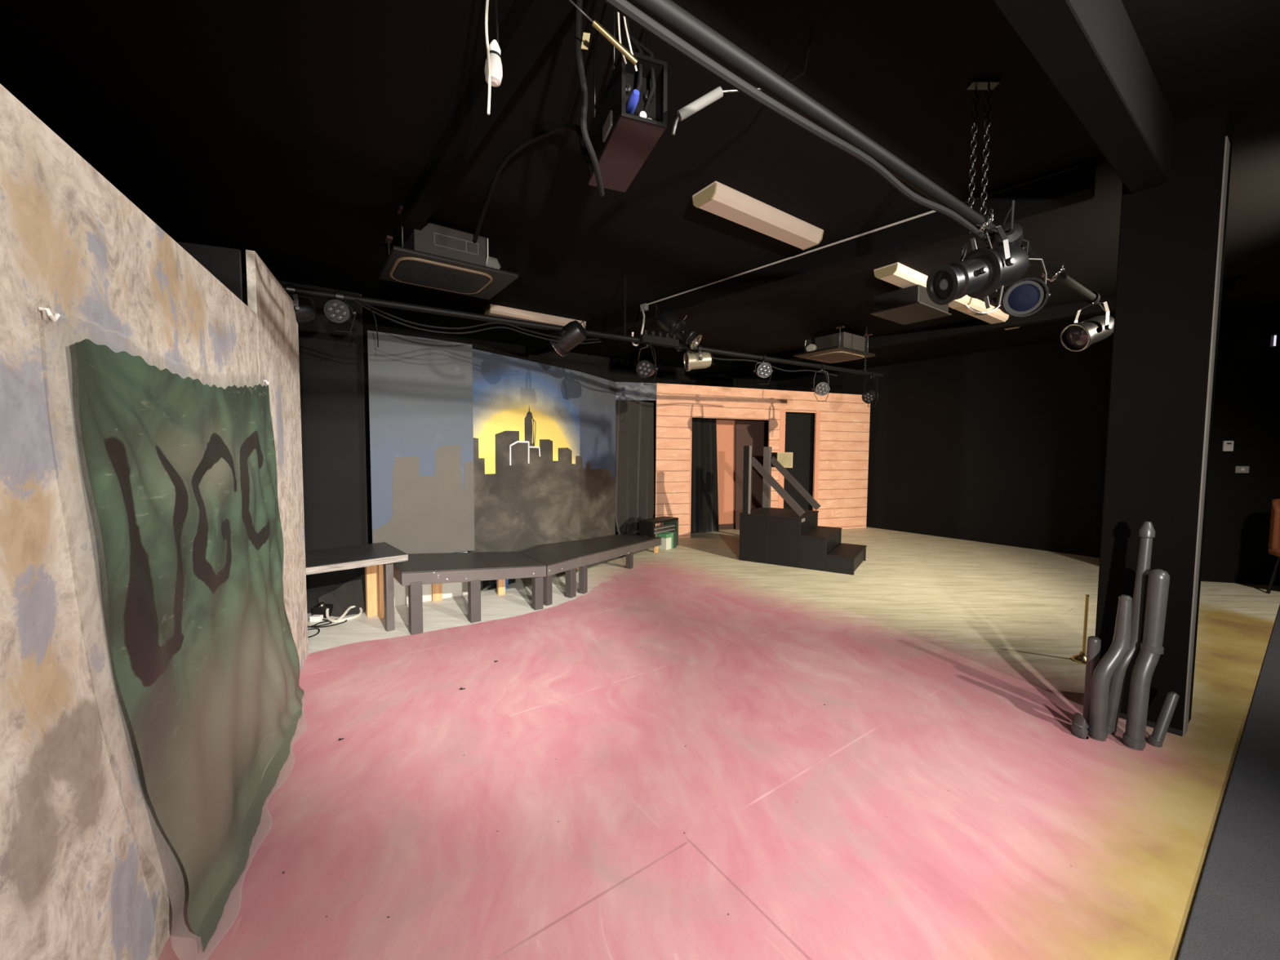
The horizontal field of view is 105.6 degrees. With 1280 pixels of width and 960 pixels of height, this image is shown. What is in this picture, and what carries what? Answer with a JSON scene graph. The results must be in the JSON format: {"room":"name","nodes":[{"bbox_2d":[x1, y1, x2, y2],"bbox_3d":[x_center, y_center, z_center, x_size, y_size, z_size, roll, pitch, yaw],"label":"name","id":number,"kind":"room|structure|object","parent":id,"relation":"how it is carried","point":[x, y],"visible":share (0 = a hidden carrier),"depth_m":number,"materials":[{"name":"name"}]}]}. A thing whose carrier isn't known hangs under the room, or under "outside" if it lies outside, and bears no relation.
{"room":"theater stage","nodes":[
{"label":"theater stage","id":0,"kind":"room"},
{"bbox_2d":[362,323,776,543],"bbox_3d":[-1.659,-0.574,7.823,11.600,3.050,0.100,-2,4,-35],"label":"wall","id":1,"kind":"structure","parent":0,"point":[615,370],"depth_m":8.19,"materials":[{"name":"black paint"}]},
{"bbox_2d":[615,400,653,536],"bbox_3d":[-0.025,-0.126,7.440,0.268,2.180,0.893,3,4,44],"label":"curtain","id":2,"kind":"object","parent":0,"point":[634,420],"visible":0.91,"depth_m":7.46,"materials":[{"name":"black fabric"}]},
{"bbox_2d":[0,0,1279,381],"bbox_3d":[1.660,-1.865,3.102,11.600,0.100,11.300,-2,4,-35],"label":"ceiling","id":3,"kind":"structure","parent":0,"point":[295,134],"depth_m":2.58,"materials":[{"name":"black paint"}]},
{"bbox_2d":[377,205,518,299],"bbox_3d":[-1.494,-1.713,3.779,0.880,0.323,0.700,-2,4,-35],"label":"air conditioner","id":4,"kind":"object","parent":3,"relation":"hanging from","point":[434,256],"visible":0.99,"depth_m":3.58,"materials":[{"name":"black metal"}]},
{"bbox_2d":[408,266,475,289],"bbox_3d":[-1.523,-1.551,3.741,0.420,0.005,0.316,-2,4,-35],"label":"grille","id":5,"kind":"object","parent":4,"relation":"attached to","point":[442,277],"depth_m":3.72,"materials":[{"name":"black metal"}]},
{"bbox_2d":[395,0,576,239],"bbox_3d":[-0.366,-1.693,1.756,0.120,0.120,4.434,-2,4,-37],"label":"ceiling beam","id":6,"kind":"structure","parent":3,"relation":"attached to","point":[528,27],"depth_m":2.17,"materials":[{"name":"black paint"}]},
{"bbox_2d":[575,0,604,196],"bbox_3d":[-0.166,-1.412,1.767,0.048,0.582,0.319,1,3,11],"label":"cable","id":7,"kind":"object","parent":6,"relation":"hanging from","point":[579,55],"visible":0.99,"depth_m":1.62,"materials":[{"name":"rubber"}]},
{"bbox_2d":[581,32,590,49],"bbox_3d":[-0.180,-1.453,1.610,0.031,0.050,0.004,0,3,-10],"label":"tag","id":8,"kind":"object","parent":7,"relation":"attached to","point":[585,41],"visible":1,"depth_m":1.61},
{"bbox_2d":[484,0,502,115],"bbox_3d":[-0.451,-1.423,1.479,0.054,0.630,0.063,2,4,28],"label":"holder","id":9,"kind":"object","parent":3,"relation":"hanging from","point":[493,71],"visible":1,"depth_m":1.47,"materials":[{"name":"white plastic"}]},
{"bbox_2d":[484,303,586,328],"bbox_3d":[-1.240,-1.945,5.875,1.220,0.089,0.214,-2,4,-35],"label":"ceiling light","id":10,"kind":"object","parent":3,"relation":"attached to","point":[491,309],"visible":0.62,"depth_m":5.70,"materials":[{"name":"beige plastic"}]},
{"bbox_2d":[617,11,626,63],"bbox_3d":[-0.063,-1.542,1.531,0.008,0.393,0.083,2,4,26],"label":"wire","id":11,"kind":"object","parent":3,"relation":"hanging from","point":[618,13],"visible":0.7,"depth_m":1.53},
{"bbox_2d":[623,271,626,335],"bbox_3d":[-0.136,-1.611,4.443,0.021,0.592,0.021,0,3,0],"label":"chain","id":12,"kind":"object","parent":3,"relation":"hanging from","point":[624,271],"visible":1,"depth_m":4.44,"materials":[{"name":"black metal"}]},
{"bbox_2d":[588,8,667,192],"bbox_3d":[-0.062,-1.496,1.856,0.178,0.524,0.456,-1,3,-20],"label":"projector","id":13,"kind":"object","parent":3,"relation":"hanging from","point":[630,118],"visible":0.97,"depth_m":1.73,"materials":[{"name":"black paint"}]},
{"bbox_2d":[473,122,591,241],"bbox_3d":[-0.702,-1.545,2.743,0.165,0.482,1.832,-2,4,-36],"label":"cable","id":14,"kind":"object","parent":13,"relation":"attached to","point":[569,126],"visible":0.92,"depth_m":2.52,"materials":[{"name":"black rubber"}]},
{"bbox_2d":[626,80,631,94],"bbox_3d":[-0.049,-1.367,1.692,0.036,0.036,0.024,-1,3,-20],"label":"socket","id":15,"kind":"object","parent":13,"relation":"attached to","point":[628,82],"depth_m":1.69,"materials":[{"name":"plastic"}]},
{"bbox_2d":[642,89,653,102],"bbox_3d":[0.030,-1.358,1.722,0.036,0.036,0.024,-1,3,-20],"label":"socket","id":16,"kind":"object","parent":13,"relation":"attached to","point":[646,98],"depth_m":1.71,"materials":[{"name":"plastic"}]},
{"bbox_2d":[622,15,637,71],"bbox_3d":[-0.044,-1.527,1.521,0.018,0.422,0.106,3,4,37],"label":"wire","id":17,"kind":"object","parent":3,"relation":"hanging from","point":[624,19],"visible":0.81,"depth_m":1.53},
{"bbox_2d":[568,0,638,65],"bbox_3d":[-0.115,-1.390,1.508,0.231,0.141,0.018,-1,3,-19],"label":"rod","id":18,"kind":"object","parent":17,"relation":"hanging from","point":[596,24],"visible":1,"depth_m":1.51,"materials":[{"name":"gold metal"}]},
{"bbox_2d":[671,31,812,135],"bbox_3d":[0.411,-1.467,1.745,0.627,0.563,0.099,-1,4,-26],"label":"cable","id":19,"kind":"object","parent":3,"relation":"hanging from","point":[716,94],"visible":0.88,"depth_m":1.64,"materials":[{"name":"grey plastic"}]},
{"bbox_2d":[692,181,823,249],"bbox_3d":[0.845,-1.790,3.354,1.100,0.089,0.214,-2,4,-35],"label":"ceiling light","id":20,"kind":"object","parent":3,"relation":"attached to","point":[719,199],"visible":1,"depth_m":3.25,"materials":[{"name":"beige plastic"}]},
{"bbox_2d":[526,157,1096,355],"bbox_3d":[0.452,-1.848,5.079,0.160,0.170,6.303,-2,4,-42],"label":"ceiling beam","id":21,"kind":"structure","parent":3,"relation":"attached to","point":[1076,185],"depth_m":3.60,"materials":[{"name":"black paint"}]},
{"bbox_2d":[631,306,644,346],"bbox_3d":[0.011,-1.614,5.032,0.099,0.616,0.824,1,3,6],"label":"lead","id":22,"kind":"object","parent":21,"relation":"hanging from","point":[641,308],"visible":0.8,"depth_m":4.84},
{"bbox_2d":[647,210,936,305],"bbox_3d":[1.029,-1.866,4.299,0.016,0.016,3.031,-2,4,-42],"label":"conduit","id":23,"kind":"object","parent":21,"relation":"attached to","point":[931,211],"visible":0.9,"depth_m":3.93,"materials":[{"name":"metal"}]},
{"bbox_2d":[963,164,1078,204],"bbox_3d":[2.259,-1.771,2.937,0.014,0.014,0.583,-2,4,-42],"label":"conduit","id":24,"kind":"object","parent":21,"relation":"attached to","point":[1077,166],"visible":0.8,"depth_m":2.89,"materials":[{"name":"black metal"}]},
{"bbox_2d":[793,325,875,363],"bbox_3d":[2.679,-1.847,6.698,0.880,0.323,0.700,-2,4,-35],"label":"air conditioner","id":25,"kind":"object","parent":3,"relation":"hanging from","point":[840,347],"visible":1,"depth_m":6.56,"materials":[{"name":"black metal"}]},
{"bbox_2d":[817,354,852,361],"bbox_3d":[2.706,-1.690,6.754,0.420,0.005,0.316,-2,4,-35],"label":"grille","id":26,"kind":"object","parent":25,"relation":"attached to","point":[821,357],"depth_m":6.72,"materials":[{"name":"black metal"}]},
{"bbox_2d":[863,325,867,371],"bbox_3d":[2.905,-1.692,6.253,0.021,0.592,0.021,0,3,0],"label":"chain","id":27,"kind":"object","parent":3,"relation":"hanging from","point":[865,326],"visible":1,"depth_m":6.25,"materials":[{"name":"black metal"}]},
{"bbox_2d":[241,278,883,377],"bbox_3d":[0.167,-1.310,4.642,7.071,0.048,0.048,-2,4,-31],"label":"bar","id":28,"kind":"object","parent":27,"relation":"hanging from","point":[299,291],"visible":0.66,"depth_m":3.89,"materials":[{"name":"black metal"}]},
{"bbox_2d":[286,283,316,324],"bbox_3d":[-2.299,-1.129,3.179,0.263,0.305,0.273,0,3,0],"label":"spotlight","id":29,"kind":"object","parent":28,"relation":"hanging from","point":[304,309],"visible":0.32,"depth_m":3.18,"materials":[{"name":"black metal"}]},
{"bbox_2d":[322,290,356,333],"bbox_3d":[-2.055,-1.151,3.324,0.197,0.273,0.202,0,3,0],"label":"light","id":30,"kind":"object","parent":28,"relation":"hanging from","point":[335,310],"visible":0.99,"depth_m":3.27,"materials":[{"name":"metal"}]},
{"bbox_2d":[347,293,599,340],"bbox_3d":[-1.175,-1.214,3.798,1.905,0.168,0.068,-1,4,-30],"label":"cable","id":31,"kind":"object","parent":28,"relation":"hanging from","point":[357,300],"visible":0.93,"depth_m":3.68,"materials":[{"name":"black rubber"}]},
{"bbox_2d":[352,299,601,344],"bbox_3d":[-1.155,-1.187,3.800,1.905,0.181,0.066,-1,4,-30],"label":"cable","id":32,"kind":"object","parent":28,"relation":"hanging from","point":[356,301],"visible":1,"depth_m":3.69,"materials":[{"name":"rubber"}]},
{"bbox_2d":[548,320,586,356],"bbox_3d":[-0.621,-1.216,4.185,0.325,0.295,0.280,0,3,0],"label":"spotlight","id":33,"kind":"object","parent":28,"relation":"hanging from","point":[573,333],"visible":0.91,"depth_m":4.11,"materials":[{"name":"black metal"}]},
{"bbox_2d":[635,342,657,385],"bbox_3d":[0.063,-1.122,4.587,0.206,0.442,0.199,3,4,44],"label":"light","id":34,"kind":"object","parent":28,"relation":"hanging from","point":[644,369],"visible":0.98,"depth_m":4.54,"materials":[{"name":"metal"}]},
{"bbox_2d":[638,328,679,347],"bbox_3d":[0.187,-1.342,4.606,0.410,0.117,0.099,-2,4,-31],"label":"pack","id":35,"kind":"object","parent":28,"relation":"on","point":[665,341],"visible":1,"depth_m":4.57,"materials":[{"name":"black paint"}]},
{"bbox_2d":[655,304,702,351],"bbox_3d":[0.372,-1.502,4.752,0.467,0.474,0.248,3,4,33],"label":"spotlight","id":36,"kind":"object","parent":28,"relation":"hanging from","point":[669,322],"visible":0.93,"depth_m":4.71,"materials":[{"name":"black metal"}]},
{"bbox_2d":[683,345,714,371],"bbox_3d":[0.596,-1.224,4.895,0.308,0.265,0.249,0,3,0],"label":"spotlight","id":37,"kind":"object","parent":28,"relation":"hanging from","point":[699,360],"visible":0.98,"depth_m":4.84,"materials":[{"name":"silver metal"}]},
{"bbox_2d":[686,350,837,376],"bbox_3d":[1.458,-1.280,5.437,2.301,0.086,0.016,-2,4,-31],"label":"cable","id":38,"kind":"object","parent":28,"relation":"hanging from","point":[686,350],"visible":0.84,"depth_m":5.45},
{"bbox_2d":[753,354,773,384],"bbox_3d":[1.355,-1.216,5.350,0.207,0.322,0.200,2,4,28],"label":"light","id":39,"kind":"object","parent":28,"relation":"hanging from","point":[764,370],"visible":1,"depth_m":5.29,"materials":[{"name":"metal"}]},
{"bbox_2d":[811,363,830,401],"bbox_3d":[2.179,-1.173,5.847,0.206,0.452,0.202,2,4,29],"label":"light","id":40,"kind":"object","parent":28,"relation":"hanging from","point":[822,388],"visible":1,"depth_m":5.79,"materials":[{"name":"metal"}]},
{"bbox_2d":[862,370,879,406],"bbox_3d":[3.006,-1.190,6.345,0.207,0.462,0.205,-1,3,-17],"label":"light","id":41,"kind":"object","parent":28,"relation":"hanging from","point":[869,396],"visible":1,"depth_m":6.31,"materials":[{"name":"metal"}]},
{"bbox_2d":[873,262,928,288],"bbox_3d":[2.336,-1.832,4.296,0.799,0.089,0.288,-2,4,-35],"label":"ceiling light","id":42,"kind":"object","parent":3,"relation":"attached to","point":[900,275],"depth_m":4.33,"materials":[{"name":"beige plastic"}]},
{"bbox_2d":[870,284,951,324],"bbox_3d":[2.665,-1.763,4.772,0.660,0.275,0.460,-2,4,-35],"label":"ceiling box","id":43,"kind":"object","parent":3,"relation":"hanging from","point":[910,304],"visible":0.87,"depth_m":4.64,"materials":[{"name":"grey paint"}]},
{"bbox_2d":[966,77,1000,89],"bbox_3d":[1.518,-1.752,2.149,0.120,0.020,0.050,0,3,0],"label":"ceiling plate","id":44,"kind":"object","parent":3,"relation":"attached to","point":[978,83],"visible":1,"depth_m":2.14,"materials":[{"name":"black metal"}]},
{"bbox_2d":[967,88,978,208],"bbox_3d":[1.500,-1.464,2.188,0.021,0.572,0.021,0,3,0],"label":"chain","id":45,"kind":"object","parent":44,"relation":"hanging from","point":[975,90],"visible":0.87,"depth_m":2.18,"materials":[{"name":"black metal"}]},
{"bbox_2d":[979,81,991,215],"bbox_3d":[1.529,-1.462,2.147,0.021,0.572,0.021,0,3,0],"label":"chain","id":46,"kind":"object","parent":44,"relation":"hanging from","point":[988,83],"visible":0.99,"depth_m":2.15,"materials":[{"name":"black metal"}]},
{"bbox_2d":[626,0,1099,302],"bbox_3d":[0.971,-1.145,1.800,5.132,0.048,0.048,-2,4,-35],"label":"bar","id":47,"kind":"object","parent":46,"relation":"hanging from","point":[667,13],"visible":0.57,"depth_m":1.43,"materials":[{"name":"black metal"}]},
{"bbox_2d":[601,0,1031,268],"bbox_3d":[0.669,-1.093,1.603,3.411,0.046,0.033,-2,4,-35],"label":"cable","id":48,"kind":"object","parent":47,"relation":"hanging from","point":[625,8],"visible":0.84,"depth_m":1.38,"materials":[{"name":"rubber"}]},
{"bbox_2d":[926,213,1029,308],"bbox_3d":[1.565,-0.995,2.221,0.474,0.411,0.265,0,3,0],"label":"spotlight","id":49,"kind":"object","parent":47,"relation":"hanging from","point":[982,272],"visible":0.94,"depth_m":2.16,"materials":[{"name":"black metal"}]},
{"bbox_2d":[961,231,1004,315],"bbox_3d":[1.557,-0.948,2.214,0.192,0.396,0.086,0,3,0],"label":"frame","id":50,"kind":"object","parent":47,"relation":"hanging from","point":[966,307],"visible":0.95,"depth_m":2.20,"materials":[{"name":"metal"}]},
{"bbox_2d":[986,200,1026,250],"bbox_3d":[1.737,-1.105,2.331,0.189,0.266,0.426,1,3,18],"label":"spotlight","id":51,"kind":"object","parent":47,"relation":"hanging from","point":[1013,231],"visible":0.26,"depth_m":2.20,"materials":[{"name":"black metal"}]},
{"bbox_2d":[990,242,1050,317],"bbox_3d":[1.957,-1.018,2.503,0.245,0.392,0.262,0,3,0],"label":"spotlight","id":52,"kind":"object","parent":47,"relation":"hanging from","point":[1026,296],"visible":0.9,"depth_m":2.44,"materials":[{"name":"black metal"}]},
{"bbox_2d":[1060,291,1114,351],"bbox_3d":[3.012,-1.053,3.244,0.308,0.390,0.249,0,3,0],"label":"spotlight","id":53,"kind":"object","parent":47,"relation":"hanging from","point":[1077,336],"visible":0.98,"depth_m":3.20,"materials":[{"name":"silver metal"}]},
{"bbox_2d":[953,297,1020,329],"bbox_3d":[4.001,-1.892,5.580,1.500,0.089,0.214,-2,4,-35],"label":"ceiling light","id":54,"kind":"object","parent":3,"relation":"attached to","point":[997,316],"visible":0.39,"depth_m":5.44,"materials":[{"name":"beige plastic"}]},
{"bbox_2d":[970,297,1000,310],"bbox_3d":[4.002,-1.931,5.578,1.500,0.012,0.210,-2,4,-35],"label":"ceiling light","id":55,"kind":"object","parent":54,"relation":"on","point":[976,300],"depth_m":5.20,"materials":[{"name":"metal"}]},
{"bbox_2d":[991,0,1173,192],"bbox_3d":[0.065,-1.539,0.657,6.150,0.300,0.140,-2,4,-35],"label":"beam","id":56,"kind":"structure","parent":3,"relation":"attached to","point":[1091,52],"depth_m":1.80,"materials":[{"name":"black paint"}]},
{"bbox_2d":[158,526,1279,959],"bbox_3d":[2.292,1.163,4.571,15.000,0.001,16.000,0,3,0],"label":"floor","id":57,"kind":"structure","parent":0,"point":[700,751],"depth_m":2.10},
{"bbox_2d":[0,84,259,959],"bbox_3d":[-1.271,0.303,1.140,0.035,2.050,2.760,-1,4,-25],"label":"wall","id":58,"kind":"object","parent":57,"relation":"on","point":[90,869],"visible":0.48,"depth_m":1.02,"materials":[{"name":"paint"}]},
{"bbox_2d":[38,306,60,321],"bbox_3d":[-1.167,-0.326,0.962,0.018,0.024,0.028,-1,4,-25],"label":"hook","id":59,"kind":"object","parent":58,"relation":"attached to","point":[55,317],"visible":1,"depth_m":0.95,"materials":[{"name":"white plastic"}]},
{"bbox_2d":[75,338,304,952],"bbox_3d":[-1.521,0.392,1.907,0.159,1.772,1.975,-1,4,-25],"label":"banner","id":60,"kind":"object","parent":58,"relation":"hanging from","point":[182,473],"visible":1,"depth_m":1.52,"materials":[{"name":"fabric"}]},
{"bbox_2d":[176,241,242,301],"bbox_3d":[-2.239,0.096,2.206,0.774,2.330,0.042,-1,3,-20],"label":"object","id":61,"kind":"object","parent":57,"relation":"on","point":[224,264],"visible":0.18,"depth_m":2.24,"materials":[{"name":"black"}]},
{"bbox_2d":[245,249,308,671],"bbox_3d":[-2.076,0.053,2.825,0.035,2.350,0.985,-1,4,-25],"label":"wall panel","id":62,"kind":"object","parent":57,"relation":"on","point":[277,323],"visible":0.69,"depth_m":2.84,"materials":[{"name":"paint"}]},
{"bbox_2d":[241,273,368,616],"bbox_3d":[-3.012,-0.225,3.835,1.500,2.780,0.289,-2,4,-34],"label":"wall","id":63,"kind":"structure","parent":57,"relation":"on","point":[331,376],"depth_m":4.21,"materials":[{"name":"paint"}]},
{"bbox_2d":[309,614,323,622],"bbox_3d":[-2.663,1.138,4.001,0.080,0.044,0.060,0,3,0],"label":"socket","id":64,"kind":"object","parent":57,"relation":"on","point":[315,618],"visible":1,"depth_m":3.97,"materials":[{"name":"plastic"}]},
{"bbox_2d":[312,601,333,617],"bbox_3d":[-2.650,1.085,4.111,0.175,0.138,0.155,0,3,0],"label":"power adapter","id":65,"kind":"object","parent":57,"relation":"on","point":[319,609],"visible":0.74,"depth_m":4.05,"materials":[{"name":"plastic"}]},
{"bbox_2d":[307,618,346,627],"bbox_3d":[-2.565,1.160,3.901,0.351,0.010,0.232,0,3,-13],"label":"cable","id":66,"kind":"object","parent":57,"relation":"on","point":[313,625],"visible":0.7,"depth_m":3.88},
{"bbox_2d":[325,605,362,622],"bbox_3d":[-2.473,1.108,4.068,0.267,0.100,0.211,-2,4,-32],"label":"white flex","id":67,"kind":"object","parent":57,"relation":"on","point":[340,620],"visible":1,"depth_m":4.03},
{"bbox_2d":[305,542,408,631],"bbox_3d":[-2.448,0.880,3.664,1.178,0.598,0.669,-3,4,-44],"label":"bench","id":68,"kind":"object","parent":57,"relation":"on","point":[378,559],"visible":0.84,"depth_m":3.78,"materials":[{"name":"grey wood"}]},
{"bbox_2d":[393,551,467,606],"bbox_3d":[-2.036,0.924,4.529,0.840,0.420,0.030,-2,4,-36],"label":"baseboard","id":69,"kind":"structure","parent":57,"relation":"on","point":[457,588],"depth_m":4.56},
{"bbox_2d":[367,330,474,553],"bbox_3d":[-1.986,-0.294,4.482,0.886,2.000,0.022,-2,4,-36],"label":"painted backdrop panel","id":70,"kind":"object","parent":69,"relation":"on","point":[420,389],"visible":0.91,"depth_m":4.46,"materials":[{"name":"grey paint"}]},
{"bbox_2d":[393,551,546,635],"bbox_3d":[-1.544,0.902,4.343,1.216,0.492,0.822,-2,4,-36],"label":"bench","id":71,"kind":"object","parent":57,"relation":"on","point":[435,569],"visible":0.9,"depth_m":4.05,"materials":[{"name":"black paint"}]},
{"bbox_2d":[483,578,515,589],"bbox_3d":[-1.474,1.002,5.102,0.120,0.210,0.350,3,4,34],"label":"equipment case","id":72,"kind":"object","parent":57,"relation":"on","point":[486,583],"visible":0.17,"depth_m":4.98,"materials":[{"name":"plastic"}]},
{"bbox_2d":[468,348,579,586],"bbox_3d":[-1.245,-0.137,5.534,0.025,2.402,1.672,3,4,34],"label":"painted backdrop panel","id":73,"kind":"object","parent":57,"relation":"on","point":[526,414],"visible":0.93,"depth_m":5.43,"materials":[{"name":"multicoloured paint"}]},
{"bbox_2d":[519,550,582,605],"bbox_3d":[-0.982,0.935,4.764,0.674,0.388,0.476,3,4,34],"label":"bench","id":74,"kind":"object","parent":57,"relation":"on","point":[555,563],"visible":0.81,"depth_m":4.66,"materials":[{"name":"black paint"}]},
{"bbox_2d":[525,533,661,594],"bbox_3d":[-0.517,0.869,6.001,0.872,0.388,2.290,2,3,23],"label":"bench","id":75,"kind":"object","parent":57,"relation":"on","point":[593,550],"visible":0.87,"depth_m":5.57,"materials":[{"name":"black paint"}]},
{"bbox_2d":[579,371,615,539],"bbox_3d":[-0.572,-0.197,6.673,0.022,2.400,0.989,2,4,24],"label":"painted backdrop panel","id":76,"kind":"object","parent":57,"relation":"on","point":[597,394],"visible":0.86,"depth_m":6.61,"materials":[{"name":"black paint"}]},
{"bbox_2d":[639,515,678,546],"bbox_3d":[0.284,0.788,7.206,0.260,0.425,0.620,3,4,40],"label":"table","id":77,"kind":"object","parent":57,"relation":"on","point":[646,526],"visible":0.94,"depth_m":7.08,"materials":[{"name":"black wood"}]},
{"bbox_2d":[656,532,671,550],"bbox_3d":[0.350,0.894,7.122,0.182,0.225,0.127,3,4,40],"label":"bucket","id":78,"kind":"object","parent":57,"relation":"on","point":[665,537],"visible":0.92,"depth_m":7.06,"materials":[{"name":"paint"}]},
{"bbox_2d":[715,418,735,529],"bbox_3d":[1.581,-0.212,8.920,0.890,2.250,0.050,-1,3,-19],"label":"panel","id":79,"kind":"object","parent":57,"relation":"on","point":[726,428],"visible":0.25,"depth_m":8.91,"materials":[{"name":"wood"}]},
{"bbox_2d":[734,418,765,529],"bbox_3d":[2.025,-0.238,8.983,0.630,2.300,0.020,-1,3,-19],"label":"panel","id":80,"kind":"object","parent":57,"relation":"on","point":[748,432],"visible":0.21,"depth_m":8.96,"materials":[{"name":"wood"}]},
{"bbox_2d":[654,382,870,537],"bbox_3d":[2.291,-0.315,8.521,4.315,2.510,0.036,-1,3,-19],"label":"wooden wall","id":81,"kind":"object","parent":57,"relation":"on","point":[842,422],"visible":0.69,"depth_m":8.53,"materials":[{"name":"paint"}]},
{"bbox_2d":[615,382,656,400],"bbox_3d":[-0.052,-1.348,7.404,0.020,0.345,0.916,3,4,42],"label":"header panel","id":82,"kind":"object","parent":81,"relation":"attached to","point":[624,391],"visible":1,"depth_m":7.37,"materials":[{"name":"grey paint"}]},
{"bbox_2d":[690,417,719,533],"bbox_3d":[0.971,-0.218,8.498,0.961,2.300,0.051,-1,3,-20],"label":"door curtain","id":83,"kind":"object","parent":81,"relation":"hanging from","point":[704,493],"visible":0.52,"depth_m":8.56,"materials":[{"name":"black fabric"}]},
{"bbox_2d":[771,452,792,467],"bbox_3d":[2.013,-0.290,7.006,0.119,0.215,0.412,-1,3,-23],"label":"wooden box","id":84,"kind":"object","parent":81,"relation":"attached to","point":[785,459],"visible":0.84,"depth_m":6.91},
{"bbox_2d":[783,412,814,510],"bbox_3d":[2.832,-0.227,8.883,0.952,2.300,0.039,-1,3,-19],"label":"door","id":85,"kind":"structure","parent":57,"relation":"on","point":[799,426],"depth_m":8.90,"materials":[{"name":"wood"}]},
{"bbox_2d":[738,445,866,575],"bbox_3d":[2.143,0.311,6.356,1.411,1.500,0.919,2,4,33],"label":"stair","id":86,"kind":"structure","parent":57,"relation":"on","point":[787,537],"depth_m":6.16,"materials":[{"name":"black paint"}]},
{"bbox_2d":[1071,712,1088,739],"bbox_3d":[2.207,1.251,2.438,0.069,0.167,0.068,0,3,0],"label":"pipe","id":87,"kind":"object","parent":57,"relation":"on","point":[1079,726],"visible":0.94,"depth_m":2.42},
{"bbox_2d":[1071,594,1089,664],"bbox_3d":[3.023,1.009,3.310,0.111,0.458,0.111,0,3,0],"label":"stand","id":88,"kind":"object","parent":57,"relation":"on","point":[1081,658],"visible":0.82,"depth_m":3.30,"materials":[{"name":"metal"}]},
{"bbox_2d":[1082,635,1101,729],"bbox_3d":[2.315,1.039,2.491,0.052,0.480,0.052,0,3,0],"label":"pipe","id":89,"kind":"object","parent":57,"relation":"on","point":[1094,643],"visible":0.65,"depth_m":2.48,"materials":[{"name":"plastic"}]},
{"bbox_2d":[1088,594,1132,741],"bbox_3d":[2.316,0.923,2.397,0.150,0.723,0.076,0,3,0],"label":"pipe","id":90,"kind":"object","parent":57,"relation":"on","point":[1103,673],"visible":0.99,"depth_m":2.38,"materials":[{"name":"plastic"}]},
{"bbox_2d":[1106,521,1155,734],"bbox_3d":[2.433,0.744,2.429,0.173,1.083,0.068,1,3,16],"label":"pipe","id":91,"kind":"object","parent":57,"relation":"on","point":[1147,531],"visible":0.72,"depth_m":2.40,"materials":[{"name":"plastic"}]},
{"bbox_2d":[1122,568,1169,751],"bbox_3d":[2.433,0.860,2.340,0.175,0.864,0.082,-1,3,-18],"label":"pipe","id":92,"kind":"object","parent":57,"relation":"on","point":[1158,580],"visible":1,"depth_m":2.32,"materials":[{"name":"plastic"}]},
{"bbox_2d":[1147,691,1179,747],"bbox_3d":[2.546,1.164,2.360,0.133,0.262,0.049,0,3,-6],"label":"pipe","id":93,"kind":"object","parent":57,"relation":"on","point":[1157,738],"visible":1,"depth_m":2.35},
{"bbox_2d":[1177,606,1279,959],"bbox_3d":[3.981,1.388,0.639,9.550,0.012,4.050,-2,4,-35],"label":"carpet","id":94,"kind":"object","parent":57,"relation":"on","point":[1235,913],"visible":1,"depth_m":1.69,"materials":[{"name":"carpet"}]},
{"bbox_2d":[1266,498,1279,593],"bbox_3d":[6.625,0.693,4.834,0.477,0.972,0.498,0,3,0],"label":"upholstered chair","id":95,"kind":"object","parent":57,"relation":"on","point":[1274,531],"visible":1,"depth_m":4.95,"materials":[{"name":"orange fabric"}]},
{"bbox_2d":[776,333,1113,557],"bbox_3d":[6.413,-0.448,6.581,0.100,3.050,11.300,-2,4,-35],"label":"wall","id":96,"kind":"structure","parent":0,"point":[1003,446],"depth_m":7.67,"materials":[{"name":"black paint"}]},
{"bbox_2d":[684,275,1235,376],"bbox_3d":[2.865,-1.975,7.370,0.140,0.140,7.800,-2,4,-42],"label":"ceiling pipe","id":97,"kind":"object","parent":96,"relation":"attached to","point":[1068,311],"depth_m":6.03,"materials":[{"name":"metal"}]},
{"bbox_2d":[1095,103,1233,736],"bbox_3d":[2.728,-0.249,2.558,0.276,3.050,0.365,-2,4,-41],"label":"pillar","id":98,"kind":"structure","parent":0,"point":[1172,233],"depth_m":2.45,"materials":[{"name":"black paint"}]},
{"bbox_2d":[1200,302,1279,585],"bbox_3d":[6.695,-0.385,5.479,1.855,3.050,0.350,1,3,14],"label":"wall","id":99,"kind":"structure","parent":0,"point":[1246,407],"depth_m":5.32,"materials":[{"name":"black paint"}]},
{"bbox_2d":[1222,440,1234,451],"bbox_3d":[6.466,-0.373,5.343,0.085,0.115,0.024,1,3,14],"label":"thermostat","id":100,"kind":"object","parent":99,"relation":"attached to","point":[1228,446],"visible":1,"depth_m":5.33,"materials":[{"name":"white plastic"}]},
{"bbox_2d":[1235,466,1248,473],"bbox_3d":[6.603,-0.114,5.327,0.115,0.075,0.016,1,3,14],"label":"light switch","id":101,"kind":"object","parent":99,"relation":"attached to","point":[1237,468],"visible":1,"depth_m":5.33,"materials":[{"name":"grey plastic"}]},
{"bbox_2d":[1266,334,1276,348],"bbox_3d":[6.763,-1.485,5.194,0.050,0.140,0.052,1,3,14],"label":"wall lamp","id":102,"kind":"object","parent":99,"relation":"attached to","point":[1271,338],"visible":1,"depth_m":5.19,"materials":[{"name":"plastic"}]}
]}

